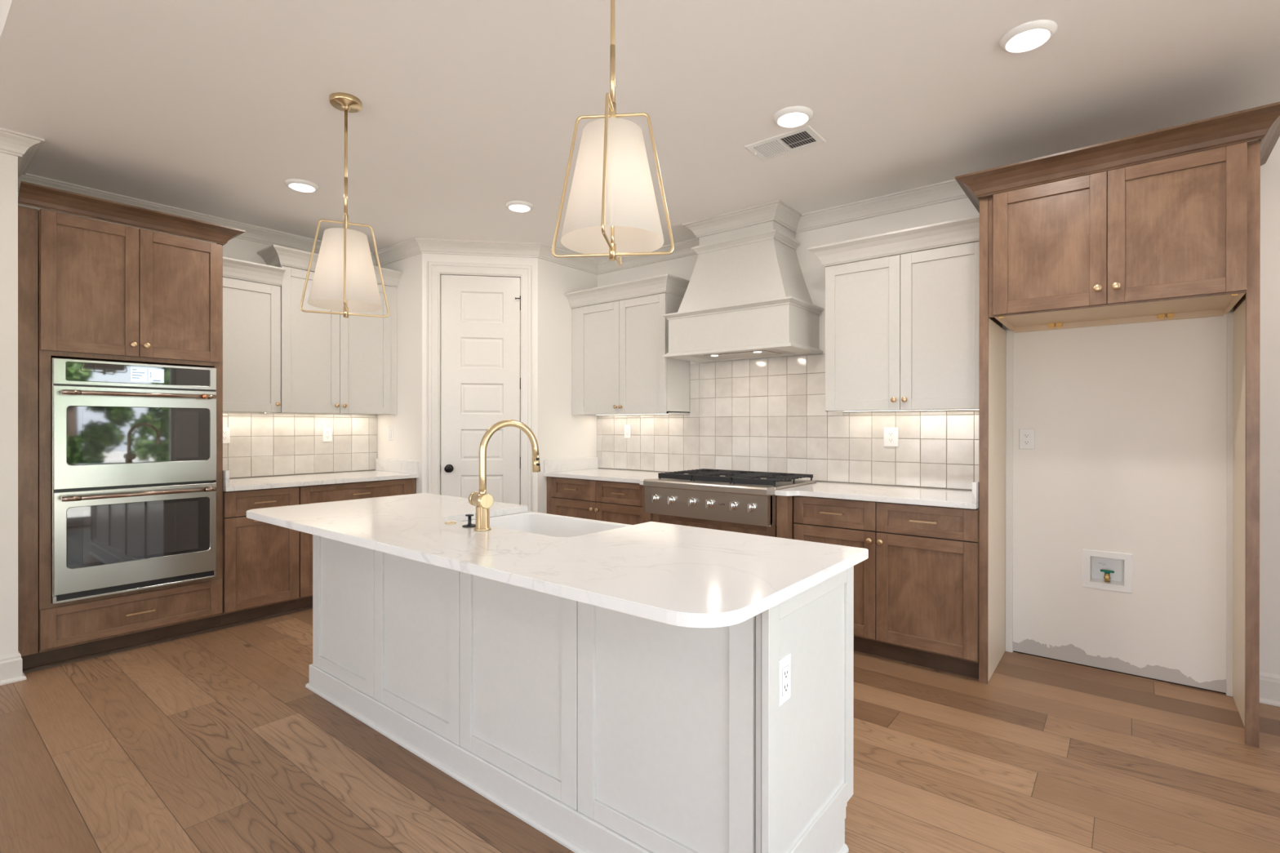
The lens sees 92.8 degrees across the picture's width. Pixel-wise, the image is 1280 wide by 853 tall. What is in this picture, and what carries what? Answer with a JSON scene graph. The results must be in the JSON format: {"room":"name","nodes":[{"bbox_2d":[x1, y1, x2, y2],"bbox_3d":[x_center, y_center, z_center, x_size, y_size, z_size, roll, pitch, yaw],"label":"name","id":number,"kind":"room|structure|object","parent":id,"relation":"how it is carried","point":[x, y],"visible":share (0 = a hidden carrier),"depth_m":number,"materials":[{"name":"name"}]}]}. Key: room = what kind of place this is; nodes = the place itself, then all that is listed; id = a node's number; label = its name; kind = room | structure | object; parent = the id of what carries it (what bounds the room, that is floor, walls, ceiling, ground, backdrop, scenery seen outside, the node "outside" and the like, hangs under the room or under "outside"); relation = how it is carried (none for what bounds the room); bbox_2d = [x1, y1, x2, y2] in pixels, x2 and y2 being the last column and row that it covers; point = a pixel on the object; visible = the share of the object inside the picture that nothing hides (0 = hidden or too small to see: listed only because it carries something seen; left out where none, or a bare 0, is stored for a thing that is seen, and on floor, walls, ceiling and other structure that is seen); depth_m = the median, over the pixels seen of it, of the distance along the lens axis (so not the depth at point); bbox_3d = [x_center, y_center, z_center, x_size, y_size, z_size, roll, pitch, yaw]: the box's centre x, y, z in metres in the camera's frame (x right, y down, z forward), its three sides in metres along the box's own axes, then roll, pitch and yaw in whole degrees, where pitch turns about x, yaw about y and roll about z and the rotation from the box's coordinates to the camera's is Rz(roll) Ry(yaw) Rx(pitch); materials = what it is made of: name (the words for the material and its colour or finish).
{"room":"kitchen","nodes":[
{"label":"kitchen","id":0,"kind":"room"},
{"bbox_2d":[0,152,17,657],"bbox_3d":[-4.839,-0.253,1.655,0.765,3.100,4.355,0,0,39],"label":"wall","id":1,"kind":"structure","parent":0,"point":[8,162],"depth_m":3.09,"materials":[{"name":"white paint"}]},
{"bbox_2d":[0,650,26,685],"bbox_3d":[-4.547,1.228,1.440,0.093,0.137,4.383,0,0,39],"label":"baseboard","id":2,"kind":"structure","parent":1,"relation":"attached to","point":[11,665],"depth_m":3.09,"materials":[{"name":"paint"}]},
{"bbox_2d":[0,127,698,275],"bbox_3d":[-1.727,-1.427,4.574,4.449,0.095,1.768,0,0,-24],"label":"trim","id":3,"kind":"structure","parent":1,"relation":"attached to","point":[25,147],"depth_m":4.82,"materials":[{"name":"paint"}]},
{"bbox_2d":[17,191,376,479],"bbox_3d":[-2.591,-0.091,4.990,0.100,2.770,3.830,0,0,39],"label":"wall","id":4,"kind":"structure","parent":0,"point":[237,248],"depth_m":4.49,"materials":[{"name":"white paint"}]},
{"bbox_2d":[222,256,285,413],"bbox_3d":[-2.819,-0.611,4.291,0.417,1.026,0.442,0,0,39],"label":"upper cabinet","id":5,"kind":"object","parent":4,"relation":"attached to","point":[251,291],"visible":0.8,"depth_m":4.24,"materials":[{"name":"paint"}]},
{"bbox_2d":[222,413,377,479],"bbox_3d":[-2.699,0.141,4.770,0.008,0.478,1.336,0,0,39],"label":"tile backsplash","id":6,"kind":"structure","parent":4,"relation":"attached to","point":[260,445],"depth_m":4.78,"materials":[{"name":"tile"}]},
{"bbox_2d":[222,427,230,443],"bbox_3d":[-2.993,0.064,4.390,0.008,0.115,0.070,0,0,39],"label":"wall outlet","id":7,"kind":"object","parent":6,"relation":"attached to","point":[226,431],"visible":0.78,"depth_m":4.40,"materials":[{"name":"white plastic"}]},
{"bbox_2d":[323,427,332,441],"bbox_3d":[-2.540,0.066,4.955,0.008,0.115,0.070,0,0,39],"label":"wall outlet","id":8,"kind":"object","parent":6,"relation":"attached to","point":[327,432],"visible":1,"depth_m":4.95,"materials":[{"name":"white plastic"}]},
{"bbox_2d":[257,244,402,415],"bbox_3d":[-2.425,-0.687,4.781,0.417,1.177,0.975,0,0,39],"label":"upper cabinet","id":9,"kind":"object","parent":4,"relation":"attached to","point":[331,363],"visible":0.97,"depth_m":4.67,"materials":[{"name":"paint"}]},
{"bbox_2d":[377,253,422,493],"bbox_3d":[-1.978,-0.091,5.114,0.703,2.770,0.100,0,0,39],"label":"wall","id":10,"kind":"structure","parent":0,"point":[406,444],"depth_m":4.98,"materials":[{"name":"white paint"}]},
{"bbox_2d":[388,426,393,440],"bbox_3d":[-2.103,0.060,5.144,0.070,0.115,0.008,0,0,39],"label":"light switch","id":11,"kind":"object","parent":10,"relation":"attached to","point":[390,428],"visible":1,"depth_m":5.14,"materials":[{"name":"white plastic"}]},
{"bbox_2d":[422,253,537,512],"bbox_3d":[-1.294,-0.090,4.972,0.907,2.770,0.100,0,0,-9],"label":"wall","id":12,"kind":"structure","parent":0,"point":[426,257],"depth_m":4.91,"materials":[{"name":"white paint"}]},
{"bbox_2d":[427,261,531,511],"bbox_3d":[-1.293,-0.009,4.961,0.809,2.607,0.123,0,0,-9],"label":"trim","id":13,"kind":"structure","parent":12,"relation":"attached to","point":[435,268],"depth_m":4.89,"materials":[{"name":"paint"}]},
{"bbox_2d":[440,274,520,504],"bbox_3d":[-1.286,0.034,4.912,0.650,2.502,0.116,0,0,-9],"label":"door","id":14,"kind":"structure","parent":12,"relation":"in","point":[481,380],"depth_m":4.94,"materials":[{"name":"paint"}]},
{"bbox_2d":[537,257,597,513],"bbox_3d":[-0.652,-0.090,5.302,0.100,2.770,0.718,0,0,39],"label":"wall","id":15,"kind":"structure","parent":0,"point":[562,434],"depth_m":5.15,"materials":[{"name":"white paint"}]},
{"bbox_2d":[0,0,1279,260],"bbox_3d":[0.040,-1.687,2.834,7.100,0.430,3.900,0,0,39],"label":"ceiling","id":16,"kind":"structure","parent":0,"point":[470,108],"depth_m":2.67,"materials":[{"name":"white paint"}]},
{"bbox_2d":[284,178,319,192],"bbox_3d":[-2.059,-1.464,3.717,0.186,0.020,0.186,0,0,39],"label":"recessed light","id":17,"kind":"object","parent":16,"relation":"in","point":[298,184],"visible":1,"depth_m":3.70,"materials":[{"name":"white plastic"}]},
{"bbox_2d":[299,92,389,318],"bbox_3d":[-1.327,-0.983,2.752,0.305,0.980,0.305,0,0,29],"label":"pendant lamp","id":18,"kind":"object","parent":16,"relation":"hanging from","point":[344,279],"visible":1,"depth_m":2.68,"materials":[{"name":"white fabric"}]},
{"bbox_2d":[505,200,533,212],"bbox_3d":[-0.804,-1.464,4.065,0.186,0.020,0.186,0,0,39],"label":"recessed light","id":19,"kind":"object","parent":16,"relation":"in","point":[517,206],"visible":1,"depth_m":4.04,"materials":[{"name":"white plastic"}]},
{"bbox_2d":[551,0,674,266],"bbox_3d":[-0.081,-0.981,1.798,0.305,0.980,0.305,0,0,-39],"label":"pendant lamp","id":20,"kind":"object","parent":16,"relation":"hanging from","point":[612,212],"visible":1,"depth_m":1.71,"materials":[{"name":"white fabric"}]},
{"bbox_2d":[744,124,826,160],"bbox_3d":[0.754,-1.461,3.170,0.356,0.022,0.216,0,0,39],"label":"ceiling vent","id":21,"kind":"object","parent":16,"relation":"in","point":[806,136],"visible":1,"depth_m":3.16,"materials":[{"name":"white plastic"}]},
{"bbox_2d":[773,106,813,128],"bbox_3d":[0.724,-1.461,2.889,0.186,0.020,0.186,0,0,39],"label":"recessed light","id":22,"kind":"object","parent":16,"relation":"in","point":[790,117],"visible":1,"depth_m":2.87,"materials":[{"name":"white plastic"}]},
{"bbox_2d":[999,19,1057,53],"bbox_3d":[1.458,-1.460,2.293,0.186,0.020,0.186,0,0,39],"label":"recessed light","id":23,"kind":"object","parent":16,"relation":"in","point":[1030,35],"visible":1,"depth_m":2.28,"materials":[{"name":"white plastic"}]},
{"bbox_2d":[0,608,1279,852],"bbox_3d":[-1.306,1.339,1.161,7.100,0.080,8.200,0,0,39],"label":"floor","id":24,"kind":"structure","parent":0,"point":[217,741],"depth_m":2.33,"materials":[{"name":"brown wood"}]},
{"bbox_2d":[17,180,244,673],"bbox_3d":[-3.100,0.025,3.703,0.715,2.540,1.005,0,0,39],"label":"tall cabinet","id":25,"kind":"object","parent":24,"relation":"on","point":[89,289],"visible":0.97,"depth_m":3.39,"materials":[{"name":"brown wood"}]},
{"bbox_2d":[51,357,216,604],"bbox_3d":[-3.083,0.288,3.683,0.688,1.306,0.743,0,0,39],"label":"wall oven","id":26,"kind":"object","parent":25,"relation":"in","point":[134,445],"visible":1,"depth_m":3.47,"materials":[{"name":"silver metal"}]},
{"bbox_2d":[220,486,299,629],"bbox_3d":[-2.722,0.854,4.221,0.658,0.882,0.452,0,0,39],"label":"base cabinet","id":27,"kind":"object","parent":24,"relation":"on","point":[261,560],"visible":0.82,"depth_m":4.02,"materials":[{"name":"brown wood"}]},
{"bbox_2d":[295,478,416,612],"bbox_3d":[-2.303,0.854,4.743,0.658,0.882,0.884,0,0,39],"label":"base cabinet","id":28,"kind":"object","parent":24,"relation":"on","point":[315,494],"visible":0.16,"depth_m":4.35,"materials":[{"name":"brown wood"}]},
{"bbox_2d":[222,458,418,491],"bbox_3d":[-2.443,0.344,4.565,0.646,0.133,1.336,0,0,39],"label":"countertop","id":29,"kind":"structure","parent":28,"relation":"on","point":[385,468],"depth_m":4.52,"materials":[{"name":"white stone"}]},
{"bbox_2d":[305,534,853,852],"bbox_3d":[-0.488,0.857,2.479,2.528,0.884,0.609,0,0,39],"label":"kitchen island","id":30,"kind":"object","parent":24,"relation":"on","point":[600,730],"visible":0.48,"depth_m":1.85,"materials":[{"name":"paint"}]},
{"bbox_2d":[246,493,868,627],"bbox_3d":[-0.546,0.397,2.362,2.531,0.034,0.932,0,0,39],"label":"island countertop","id":31,"kind":"structure","parent":30,"relation":"on","point":[681,575],"depth_m":1.82,"materials":[{"name":"white stone"}]},
{"bbox_2d":[462,514,475,527],"bbox_3d":[-0.655,0.362,2.345,0.057,0.045,0.057,0,0,39],"label":"stopper","id":32,"kind":"object","parent":31,"relation":"on","point":[469,524],"visible":0.94,"depth_m":2.34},
{"bbox_2d":[468,419,540,531],"bbox_3d":[-0.513,0.179,2.346,0.276,0.411,0.104,0,0,-40],"label":"faucet","id":33,"kind":"object","parent":31,"relation":"on","point":[482,501],"visible":1,"depth_m":2.26,"materials":[{"name":"gold metal"}]},
{"bbox_2d":[462,511,631,537],"bbox_3d":[-0.405,0.547,2.520,0.799,0.263,0.554,0,0,39],"label":"sink","id":34,"kind":"object","parent":31,"relation":"in","point":[545,524],"visible":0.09,"depth_m":2.82,"materials":[{"name":"white ceramic"}]},
{"bbox_2d":[779,653,791,706],"bbox_3d":[0.366,0.642,1.542,0.008,0.115,0.070,0,0,39],"label":"wall outlet","id":35,"kind":"object","parent":30,"relation":"attached to","point":[785,662],"visible":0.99,"depth_m":1.54,"materials":[{"name":"white plastic"}]},
{"bbox_2d":[782,665,788,695],"bbox_3d":[0.368,0.642,1.540,0.002,0.066,0.033,0,0,39],"label":"receptacle","id":36,"kind":"object","parent":35,"relation":"attached to","point":[785,668],"depth_m":1.54,"materials":[{"name":"white plastic"}]},
{"bbox_2d":[546,476,642,524],"bbox_3d":[-0.179,0.855,4.954,1.074,0.882,0.650,0,0,39],"label":"base cabinet","id":37,"kind":"object","parent":24,"relation":"on","point":[617,502],"visible":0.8,"depth_m":4.70,"materials":[{"name":"brown wood"}]},
{"bbox_2d":[543,457,978,509],"bbox_3d":[0.623,0.346,4.271,3.179,0.133,0.712,0,0,39],"label":"countertop","id":38,"kind":"structure","parent":37,"relation":"on","point":[587,468],"depth_m":3.68,"materials":[{"name":"white stone"}]},
{"bbox_2d":[643,468,816,527],"bbox_3d":[0.600,0.461,4.144,0.932,0.272,0.760,0,0,39],"label":"rangetop","id":39,"kind":"object","parent":38,"relation":"on","point":[735,496],"visible":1,"depth_m":3.89,"materials":[{"name":"silver metal"}]},
{"bbox_2d":[642,484,794,539],"bbox_3d":[0.657,0.856,4.248,1.105,0.882,0.706,0,0,39],"label":"base cabinet","id":40,"kind":"object","parent":24,"relation":"on","point":[784,528],"visible":0.11,"depth_m":3.82,"materials":[{"name":"brown wood"}]},
{"bbox_2d":[793,495,978,679],"bbox_3d":[1.497,0.858,3.611,0.990,0.882,0.650,0,0,39],"label":"base cabinet","id":41,"kind":"object","parent":24,"relation":"on","point":[916,592],"visible":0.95,"depth_m":3.29,"materials":[{"name":"brown wood"}]},
{"bbox_2d":[955,101,1279,747],"bbox_3d":[2.263,0.024,2.966,1.182,2.551,0.715,0,0,39],"label":"surround","id":42,"kind":"object","parent":24,"relation":"on","point":[1161,224],"visible":1,"depth_m":2.76,"materials":[{"name":"brown wood"}]},
{"bbox_2d":[597,136,1279,693],"bbox_3d":[1.267,-0.088,4.287,6.800,2.770,0.100,0,0,39],"label":"wall","id":43,"kind":"structure","parent":0,"point":[1128,421],"depth_m":3.18,"materials":[{"name":"paint"}]},
{"bbox_2d":[564,273,689,415],"bbox_3d":[-0.090,-0.618,5.042,1.098,1.041,0.417,0,0,39],"label":"upper cabinet","id":44,"kind":"object","parent":43,"relation":"attached to","point":[620,331],"visible":0.98,"depth_m":4.90,"materials":[{"name":"paint"}]},
{"bbox_2d":[662,200,823,362],"bbox_3d":[0.717,-0.988,4.326,1.008,0.969,0.524,0,0,39],"label":"range hood","id":45,"kind":"object","parent":43,"relation":"attached to","point":[747,296],"visible":0.98,"depth_m":4.16,"materials":[{"name":"paint"}]},
{"bbox_2d":[596,353,978,490],"bbox_3d":[0.849,-0.060,4.552,3.179,0.886,0.008,0,0,39],"label":"tile backsplash","id":46,"kind":"structure","parent":43,"relation":"attached to","point":[760,415],"depth_m":4.38,"materials":[{"name":"tile"}]},
{"bbox_2d":[624,424,631,438],"bbox_3d":[-0.111,0.043,5.311,0.070,0.115,0.008,0,0,39],"label":"wall outlet","id":47,"kind":"object","parent":46,"relation":"attached to","point":[627,427],"visible":1,"depth_m":5.31,"materials":[{"name":"white plastic"}]},
{"bbox_2d":[625,427,628,435],"bbox_3d":[-0.112,0.043,5.310,0.033,0.066,0.002,0,0,39],"label":"receptacle","id":48,"kind":"object","parent":47,"relation":"attached to","point":[626,428],"depth_m":5.31,"materials":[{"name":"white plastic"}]},
{"bbox_2d":[883,427,898,446],"bbox_3d":[1.616,0.068,3.927,0.092,0.124,0.008,0,0,39],"label":"wall outlet","id":49,"kind":"object","parent":46,"relation":"attached to","point":[891,435],"visible":1,"depth_m":3.92,"materials":[{"name":"white plastic"}]},
{"bbox_2d":[888,431,893,435],"bbox_3d":[1.615,0.049,3.925,0.033,0.027,0.003,0,0,39],"label":"receptacle","id":50,"kind":"object","parent":49,"relation":"attached to","point":[890,433],"depth_m":3.92,"materials":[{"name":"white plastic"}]},
{"bbox_2d":[888,438,893,442],"bbox_3d":[1.615,0.087,3.925,0.033,0.027,0.003,0,0,39],"label":"receptacle","id":51,"kind":"object","parent":49,"relation":"attached to","point":[890,440],"depth_m":3.92,"materials":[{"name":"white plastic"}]},
{"bbox_2d":[794,178,968,233],"bbox_3d":[2.471,-1.423,3.201,3.565,0.095,0.088,0,0,39],"label":"trim","id":52,"kind":"structure","parent":43,"relation":"attached to","point":[948,190],"depth_m":3.92,"materials":[{"name":"paint"}]},
{"bbox_2d":[807,214,979,412],"bbox_3d":[1.574,-0.612,3.708,0.993,1.034,0.417,0,0,39],"label":"upper cabinet","id":53,"kind":"object","parent":43,"relation":"attached to","point":[902,307],"visible":0.95,"depth_m":3.56,"materials":[{"name":"paint"}]},
{"bbox_2d":[1019,429,1034,449],"bbox_3d":[2.201,0.072,3.469,0.074,0.115,0.008,0,0,39],"label":"wall outlet","id":54,"kind":"object","parent":43,"relation":"attached to","point":[1026,436],"visible":1,"depth_m":3.47,"materials":[{"name":"white plastic"}]},
{"bbox_2d":[1023,433,1030,438],"bbox_3d":[2.199,0.052,3.467,0.033,0.027,0.003,0,0,39],"label":"receptacle","id":55,"kind":"object","parent":54,"relation":"attached to","point":[1025,435],"depth_m":3.47,"materials":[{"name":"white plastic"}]},
{"bbox_2d":[1023,440,1030,444],"bbox_3d":[2.199,0.091,3.467,0.033,0.027,0.003,0,0,39],"label":"receptacle","id":56,"kind":"object","parent":54,"relation":"attached to","point":[1025,442],"depth_m":3.47,"materials":[{"name":"white plastic"}]},
{"bbox_2d":[1082,549,1132,593],"bbox_3d":[2.511,0.768,3.277,0.212,0.204,0.091,0,0,39],"label":"water supply box","id":57,"kind":"object","parent":43,"relation":"attached to","point":[1101,570],"visible":1,"depth_m":3.28,"materials":[{"name":"white plastic"}]},
{"bbox_2d":[1013,650,1225,693],"bbox_3d":[2.497,1.296,3.236,0.886,0.006,0.002,0,0,39],"label":"trim","id":58,"kind":"structure","parent":43,"relation":"attached to","point":[1013,651],"depth_m":3.20,"materials":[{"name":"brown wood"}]},
{"bbox_2d":[1259,671,1279,706],"bbox_3d":[3.376,1.232,2.515,1.288,0.137,0.028,0,0,39],"label":"baseboard","id":59,"kind":"structure","parent":43,"relation":"attached to","point":[1269,684],"depth_m":2.86,"materials":[{"name":"paint"}]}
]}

